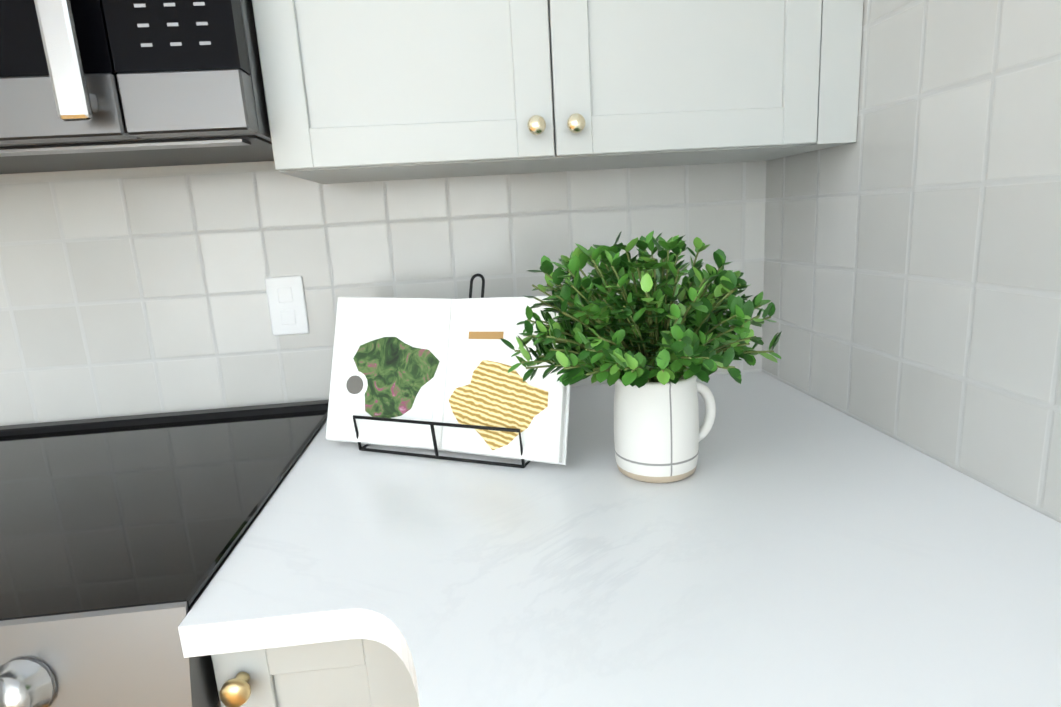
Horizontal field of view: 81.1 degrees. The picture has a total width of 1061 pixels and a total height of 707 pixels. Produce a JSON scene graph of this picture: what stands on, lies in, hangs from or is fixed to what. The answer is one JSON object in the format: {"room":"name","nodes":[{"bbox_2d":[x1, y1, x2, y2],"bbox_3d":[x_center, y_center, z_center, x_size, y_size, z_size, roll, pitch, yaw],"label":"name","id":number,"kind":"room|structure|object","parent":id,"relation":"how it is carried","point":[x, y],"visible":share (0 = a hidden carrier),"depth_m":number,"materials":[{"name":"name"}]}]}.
{"room":"kitchen","nodes":[
{"label":"kitchen","id":0,"kind":"room"},
{"bbox_2d":[0,161,277,183],"bbox_3d":[-1.781,-0.103,1.223,4.867,2.447,0.130,-4,12,-5],"label":"wall","id":1,"kind":"structure","parent":0,"point":[38,177],"depth_m":1.20,"materials":[{"name":"paint"}]},
{"bbox_2d":[0,0,273,173],"bbox_3d":[-0.796,-0.510,0.940,0.774,0.423,0.440,-4,12,-5],"label":"over-the-range microwave","id":2,"kind":"object","parent":1,"relation":"attached to","point":[98,84],"visible":0.96,"depth_m":0.82,"materials":[{"name":"silver metal"}]},
{"bbox_2d":[252,0,863,183],"bbox_3d":[-0.004,-0.861,1.005,0.976,1.071,0.323,-4,12,-5],"label":"upper cabinet","id":3,"kind":"object","parent":1,"relation":"attached to","point":[369,90],"visible":1,"depth_m":0.93,"materials":[{"name":"grey paint"}]},
{"bbox_3d":[-1.461,1.649,-1.024,4.867,0.060,5.096,-4,12,-5],"label":"floor","id":4,"kind":"structure","parent":0,"visible":0},
{"bbox_2d":[0,400,328,706],"bbox_3d":[-0.729,0.664,0.972,0.766,0.936,0.812,-4,12,-5],"label":"range","id":5,"kind":"object","parent":4,"relation":"on","point":[121,537],"visible":0.77,"depth_m":0.77,"materials":[{"name":"black glass"}]},
{"bbox_2d":[178,371,1060,706],"bbox_3d":[0.271,0.918,-0.419,0.950,0.914,3.879,-4,12,-5],"label":"base cabinet","id":6,"kind":"object","parent":4,"relation":"on","point":[784,545],"visible":1,"depth_m":0.66,"materials":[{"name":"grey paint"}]},
{"bbox_2d":[325,273,572,467],"bbox_3d":[-0.123,0.014,1.040,0.435,0.277,0.202,2,13,23],"label":"cookbook","id":7,"kind":"object","parent":6,"relation":"on","point":[428,373],"visible":0.96,"depth_m":1.00,"materials":[{"name":"white paper"}]},
{"bbox_2d":[500,230,781,482],"bbox_3d":[0.147,0.013,0.824,0.367,0.340,0.350,-4,12,-5],"label":"potted plant","id":8,"kind":"object","parent":6,"relation":"on","point":[649,348],"visible":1,"depth_m":0.78,"materials":[{"name":"green plant"}]},
{"bbox_3d":[0.823,0.250,-1.110,0.130,2.447,5.061,-4,12,-5],"label":"wall","id":9,"kind":"structure","parent":0,"visible":0},
{"bbox_2d":[0,161,759,425],"bbox_3d":[-0.501,-0.107,1.278,1.980,0.518,0.007,-4,12,-5],"label":"tile backsplash","id":10,"kind":"structure","parent":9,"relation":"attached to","point":[141,295],"depth_m":1.27,"materials":[{"name":"white tile"}]},
{"bbox_2d":[265,276,308,335],"bbox_3d":[-0.499,-0.098,1.272,0.074,0.120,0.008,-4,12,-5],"label":"electrical outlet plate","id":11,"kind":"object","parent":10,"relation":"attached to","point":[287,305],"visible":1,"depth_m":1.27,"materials":[{"name":"white plastic"}]},
{"bbox_2d":[756,0,1060,522],"bbox_3d":[0.691,-0.006,-0.597,0.008,0.976,3.930,-4,12,-5],"label":"tile backsplash","id":12,"kind":"structure","parent":9,"relation":"attached to","point":[898,262],"depth_m":0.84,"materials":[{"name":"white tile"}]}
]}

